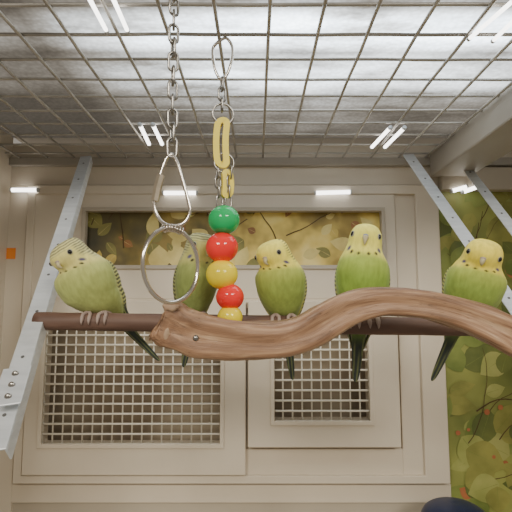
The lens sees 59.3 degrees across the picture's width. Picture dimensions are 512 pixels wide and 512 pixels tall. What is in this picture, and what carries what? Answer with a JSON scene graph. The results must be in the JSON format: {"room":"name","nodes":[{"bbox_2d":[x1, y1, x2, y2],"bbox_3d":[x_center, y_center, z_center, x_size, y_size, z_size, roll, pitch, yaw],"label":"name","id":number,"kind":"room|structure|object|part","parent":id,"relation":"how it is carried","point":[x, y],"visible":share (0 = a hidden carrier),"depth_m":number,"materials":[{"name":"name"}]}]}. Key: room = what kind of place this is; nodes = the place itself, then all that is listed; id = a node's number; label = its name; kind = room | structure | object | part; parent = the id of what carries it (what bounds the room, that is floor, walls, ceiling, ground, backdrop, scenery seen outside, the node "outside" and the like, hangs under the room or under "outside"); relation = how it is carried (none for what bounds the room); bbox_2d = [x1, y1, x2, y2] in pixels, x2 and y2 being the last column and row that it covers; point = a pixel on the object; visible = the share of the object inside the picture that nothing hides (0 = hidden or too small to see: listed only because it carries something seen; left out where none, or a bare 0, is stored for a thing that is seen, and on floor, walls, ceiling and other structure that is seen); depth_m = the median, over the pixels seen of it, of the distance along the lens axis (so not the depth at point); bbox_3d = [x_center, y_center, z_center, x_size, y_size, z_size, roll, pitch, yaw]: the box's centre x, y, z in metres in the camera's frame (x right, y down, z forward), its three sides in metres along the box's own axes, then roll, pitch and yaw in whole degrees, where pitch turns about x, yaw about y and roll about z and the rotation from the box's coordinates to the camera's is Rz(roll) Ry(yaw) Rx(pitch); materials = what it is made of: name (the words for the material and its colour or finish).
{"room":"indoor bird aviary","nodes":[
{"label":"indoor bird aviary","id":0,"kind":"room"},
{"bbox_2d":[0,129,12,359],"bbox_3d":[-0.512,0.105,0.592,0.020,0.775,0.600,0,-6,0],"label":"wall","id":1,"kind":"structure","parent":0,"point":[5,168],"depth_m":0.89,"materials":[{"name":"beige paint"}]},
{"bbox_2d":[48,330,365,439],"bbox_3d":[0.029,0.151,0.939,1.102,0.755,0.010,0,-6,0],"label":"wire mesh","id":2,"kind":"structure","parent":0,"point":[61,339],"depth_m":0.92,"materials":[{"name":"grey metal"}]},
{"bbox_2d":[15,138,445,143],"bbox_3d":[0.029,-0.285,0.734,1.102,0.010,0.800,0,-6,0],"label":"beam","id":3,"kind":"structure","parent":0,"point":[28,140],"depth_m":0.99,"materials":[{"name":"beige paint"}]},
{"bbox_2d":[0,145,511,511],"bbox_3d":[0.029,0.147,0.899,1.102,0.755,0.020,0,-6,0],"label":"wall","id":4,"kind":"structure","parent":0,"point":[21,177],"depth_m":0.90,"materials":[{"name":"beige paint"}]},
{"bbox_2d":[6,248,15,258],"bbox_3d":[-0.493,-0.005,0.905,0.018,0.022,0.002,0,-6,0],"label":"sticker","id":5,"kind":"object","parent":4,"relation":"attached to","point":[10,252],"visible":1,"depth_m":0.90,"materials":[{"name":"orange paper"}]},
{"bbox_2d":[9,188,39,191],"bbox_3d":[-0.463,-0.132,0.900,0.056,0.009,0.009,0,-6,0],"label":"lamp","id":6,"kind":"object","parent":4,"relation":"attached to","point":[10,189],"visible":1,"depth_m":0.90,"materials":[{"name":"glass"}]},
{"bbox_2d":[0,156,92,458],"bbox_3d":[-0.276,-0.011,0.636,0.026,0.423,0.489,1,-6,-14],"label":"brace","id":7,"kind":"object","parent":4,"relation":"attached to","point":[16,382],"visible":0.97,"depth_m":0.48,"materials":[{"name":"metal"}]},
{"bbox_3d":[-0.227,0.120,0.418,0.026,0.032,0.036,1,-6,-14],"label":"mounting plate","id":8,"kind":"part","parent":7,"relation":"part of","materials":[{"name":"metal"}]},
{"bbox_2d":[32,312,469,335],"bbox_3d":[0.034,0.078,0.515,0.571,0.028,0.021,0,-6,0],"label":"perch","id":9,"kind":"object","parent":7,"relation":"attached to","point":[142,322],"visible":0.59,"depth_m":0.51,"materials":[{"name":"brown wood"}]},
{"bbox_2d":[49,238,159,360],"bbox_3d":[-0.172,0.053,0.521,0.126,0.146,0.063,2,-6,-16],"label":"budgerigar","id":10,"kind":"object","parent":9,"relation":"on","point":[89,283],"visible":0.8,"depth_m":0.50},
{"bbox_2d":[173,233,216,366],"bbox_3d":[-0.071,0.054,0.525,0.052,0.159,0.076,1,-6,-13],"label":"budgerigar","id":11,"kind":"object","parent":9,"relation":"on","point":[201,298],"visible":0.46,"depth_m":0.50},
{"bbox_2d":[254,239,306,379],"bbox_3d":[0.029,0.065,0.519,0.067,0.167,0.061,3,-7,-26],"label":"budgerigar","id":12,"kind":"object","parent":9,"relation":"on","point":[280,280],"visible":0.77,"depth_m":0.50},
{"bbox_2d":[148,287,511,360],"bbox_3d":[0.106,0.075,0.464,0.415,0.084,0.087,0,-6,0],"label":"branch","id":13,"kind":"object","parent":9,"relation":"attached to","point":[190,332],"visible":0.98,"depth_m":0.43,"materials":[{"name":"brown wood"}]},
{"bbox_2d":[334,224,389,381],"bbox_3d":[0.123,0.057,0.524,0.067,0.188,0.066,-3,-7,30],"label":"budgerigar","id":14,"kind":"object","parent":9,"relation":"on","point":[362,264],"visible":0.71,"depth_m":0.51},
{"bbox_2d":[431,239,506,380],"bbox_3d":[0.239,0.067,0.522,0.095,0.170,0.062,-5,-8,38],"label":"budgerigar","id":15,"kind":"object","parent":9,"relation":"on","point":[477,275],"visible":0.61,"depth_m":0.49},
{"bbox_2d":[21,301,245,475],"bbox_3d":[-0.229,0.251,0.873,0.420,0.325,0.036,0,-6,0],"label":"door","id":16,"kind":"structure","parent":4,"relation":"in","point":[41,456],"depth_m":0.85,"materials":[{"name":"beige paint"}]},
{"bbox_2d":[162,191,197,194],"bbox_3d":[-0.152,-0.126,0.899,0.070,0.009,0.009,0,-6,0],"label":"lamp","id":17,"kind":"object","parent":4,"relation":"attached to","point":[163,192],"visible":1,"depth_m":0.90,"materials":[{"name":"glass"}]},
{"bbox_2d":[31,194,396,298],"bbox_3d":[-0.083,-0.019,0.906,0.723,0.210,0.031,0,-6,0],"label":"window","id":18,"kind":"structure","parent":4,"relation":"in","point":[316,229],"depth_m":0.91,"materials":[{"name":"beige paint"}]},
{"bbox_2d":[87,213,379,264],"bbox_3d":[-0.046,-0.037,0.910,0.617,0.126,0.001,0,-6,0],"label":"print","id":19,"kind":"object","parent":18,"relation":"attached to","point":[119,238],"depth_m":0.91,"materials":[{"name":"yellow paper"}]},
{"bbox_2d":[12,503,425,511],"bbox_3d":[-0.047,0.497,0.866,0.838,0.052,0.014,0,-6,0],"label":"trim","id":20,"kind":"structure","parent":4,"relation":"attached to","point":[17,507],"depth_m":0.86,"materials":[{"name":"beige paint"}]},
{"bbox_2d":[31,195,423,473],"bbox_3d":[-0.062,0.147,0.894,0.767,0.544,0.031,0,-6,0],"label":"trim","id":21,"kind":"structure","parent":4,"relation":"attached to","point":[407,459],"depth_m":0.86,"materials":[{"name":"beige paint"}]},
{"bbox_2d":[12,185,449,483],"bbox_3d":[-0.046,0.144,0.892,0.824,0.574,0.035,0,-6,0],"label":"door frame","id":22,"kind":"structure","parent":4,"relation":"attached to","point":[426,212],"depth_m":0.87,"materials":[{"name":"beige paint"}]},
{"bbox_2d":[0,0,511,137],"bbox_3d":[0.029,-0.278,0.632,1.062,0.005,0.600,0,-6,0],"label":"ceiling","id":23,"kind":"structure","parent":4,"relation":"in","point":[450,19],"depth_m":0.66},
{"bbox_2d":[0,0,511,157],"bbox_3d":[-0.075,-0.233,0.628,0.855,0.009,0.602,0,-6,0],"label":"wire mesh","id":24,"kind":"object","parent":4,"relation":"attached to","point":[325,3],"depth_m":0.60,"materials":[{"name":"grey metal"}]},
{"bbox_2d":[88,0,108,33],"bbox_3d":[-0.160,-0.244,0.453,0.005,0.005,0.059,0,-6,-1],"label":"recessed light","id":25,"kind":"object","parent":24,"relation":"in","point":[92,4],"visible":1,"depth_m":0.45,"materials":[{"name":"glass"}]},
{"bbox_2d":[111,0,129,33],"bbox_3d":[-0.137,-0.244,0.453,0.005,0.005,0.059,0,-6,-1],"label":"recessed light","id":26,"kind":"object","parent":24,"relation":"in","point":[114,2],"visible":1,"depth_m":0.46,"materials":[{"name":"glass"}]},
{"bbox_2d":[137,122,150,145],"bbox_3d":[-0.193,-0.209,0.779,0.007,0.007,0.094,0,-6,-4],"label":"recessed light","id":27,"kind":"object","parent":24,"relation":"in","point":[139,124],"visible":1,"depth_m":0.77,"materials":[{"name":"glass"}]},
{"bbox_2d":[150,122,163,145],"bbox_3d":[-0.170,-0.209,0.779,0.007,0.007,0.094,0,-6,-2],"label":"recessed light","id":28,"kind":"object","parent":24,"relation":"in","point":[152,124],"visible":1,"depth_m":0.77,"materials":[{"name":"glass"}]},
{"bbox_2d":[140,0,199,304],"bbox_3d":[-0.075,-0.107,0.409,0.064,0.302,0.023,4,-7,-35],"label":"toy","id":29,"kind":"object","parent":24,"relation":"hanging from","point":[176,228],"visible":1,"depth_m":0.41,"materials":[{"name":"silver metal"}]},
{"bbox_2d":[206,37,243,320],"bbox_3d":[-0.034,-0.084,0.489,0.040,0.328,0.035,-2,-6,20],"label":"toy","id":30,"kind":"object","parent":24,"relation":"hanging from","point":[221,247],"visible":0.97,"depth_m":0.47,"materials":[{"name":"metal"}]},
{"bbox_2d":[370,125,392,148],"bbox_3d":[0.220,-0.208,0.793,0.007,0.007,0.098,0,-6,-4],"label":"recessed light","id":31,"kind":"object","parent":24,"relation":"in","point":[390,127],"visible":1,"depth_m":0.78,"materials":[{"name":"glass"}]},
{"bbox_2d":[383,125,406,148],"bbox_3d":[0.243,-0.208,0.793,0.007,0.007,0.098,0,-6,-3],"label":"recessed light","id":32,"kind":"object","parent":24,"relation":"in","point":[404,127],"visible":1,"depth_m":0.78,"materials":[{"name":"glass"}]},
{"bbox_2d":[466,0,511,41],"bbox_3d":[0.241,-0.243,0.463,0.005,0.005,0.070,1,-6,-12],"label":"recessed light","id":33,"kind":"object","parent":24,"relation":"in","point":[506,6],"visible":1,"depth_m":0.46,"materials":[{"name":"glass"}]},
{"bbox_2d":[490,20,511,43],"bbox_3d":[0.265,-0.241,0.476,0.005,0.005,0.051,0,-6,-3],"label":"recessed light","id":34,"kind":"object","parent":24,"relation":"in","point":[493,40],"visible":1,"depth_m":0.48,"materials":[{"name":"glass"}]},
{"bbox_2d":[9,157,511,166],"bbox_3d":[0.029,-0.192,0.919,1.062,0.017,0.012,0,-6,0],"label":"trim","id":35,"kind":"structure","parent":4,"relation":"attached to","point":[13,161],"depth_m":0.91,"materials":[{"name":"beige wood"}]},
{"bbox_2d":[248,301,400,447],"bbox_3d":[0.128,0.224,0.872,0.287,0.273,0.043,0,-6,0],"label":"door","id":36,"kind":"structure","parent":4,"relation":"in","point":[381,426],"depth_m":0.85,"materials":[{"name":"beige paint"}]},
{"bbox_2d":[314,190,351,194],"bbox_3d":[0.154,-0.127,0.899,0.074,0.011,0.009,0,-6,0],"label":"lamp","id":37,"kind":"object","parent":4,"relation":"attached to","point":[332,192],"visible":1,"depth_m":0.90,"materials":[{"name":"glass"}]},
{"bbox_2d":[403,154,511,314],"bbox_3d":[0.320,-0.057,0.737,0.024,0.318,0.290,1,-6,-8],"label":"brace","id":38,"kind":"object","parent":4,"relation":"attached to","point":[455,222],"visible":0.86,"depth_m":0.75,"materials":[{"name":"metal"}]},
{"bbox_2d":[449,184,468,193],"bbox_3d":[0.404,-0.133,0.895,0.036,0.018,0.009,0,-6,0],"label":"lamp","id":39,"kind":"object","parent":4,"relation":"attached to","point":[466,186],"visible":1,"depth_m":0.89,"materials":[{"name":"glass"}]},
{"bbox_2d":[460,186,475,194],"bbox_3d":[0.428,-0.133,0.895,0.043,0.023,0.009,0,-6,0],"label":"lamp","id":40,"kind":"object","parent":4,"relation":"attached to","point":[464,191],"visible":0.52,"depth_m":0.89,"materials":[{"name":"glass"}]},
{"bbox_2d":[430,85,511,176],"bbox_3d":[0.391,-0.216,0.620,0.078,0.052,0.588,0,-6,0],"label":"beam","id":41,"kind":"structure","parent":4,"relation":"attached to","point":[487,137],"depth_m":0.74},
{"bbox_2d":[438,187,511,511],"bbox_3d":[0.466,0.190,0.889,0.188,0.668,0.003,0,-6,0],"label":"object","id":42,"kind":"object","parent":4,"relation":"attached to","point":[478,374],"visible":0.62,"depth_m":0.88,"materials":[{"name":"green paper"}]},
{"bbox_2d":[438,167,511,191],"bbox_3d":[0.466,-0.155,0.911,0.188,0.046,0.020,0,-6,0],"label":"trim","id":43,"kind":"structure","parent":4,"relation":"attached to","point":[496,179],"depth_m":0.90,"materials":[{"name":"beige paint"}]},
{"bbox_2d":[464,171,511,235],"bbox_3d":[0.418,-0.090,0.798,0.022,0.202,0.173,1,-6,-8],"label":"brace","id":44,"kind":"object","parent":4,"relation":"attached to","point":[474,178],"visible":0.76,"depth_m":0.80,"materials":[{"name":"metal"}]},
{"bbox_3d":[0.029,0.511,0.650,1.102,0.020,0.800,0,-6,0],"label":"floor","id":45,"kind":"structure","parent":0,"visible":0},
{"bbox_2d":[421,497,484,511],"bbox_3d":[0.336,0.464,0.756,0.138,0.095,0.138,0,-6,0],"label":"pet feeder","id":46,"kind":"object","parent":45,"relation":"on","point":[441,504],"visible":1,"depth_m":0.76,"materials":[{"name":"blue plastic"}]}
]}

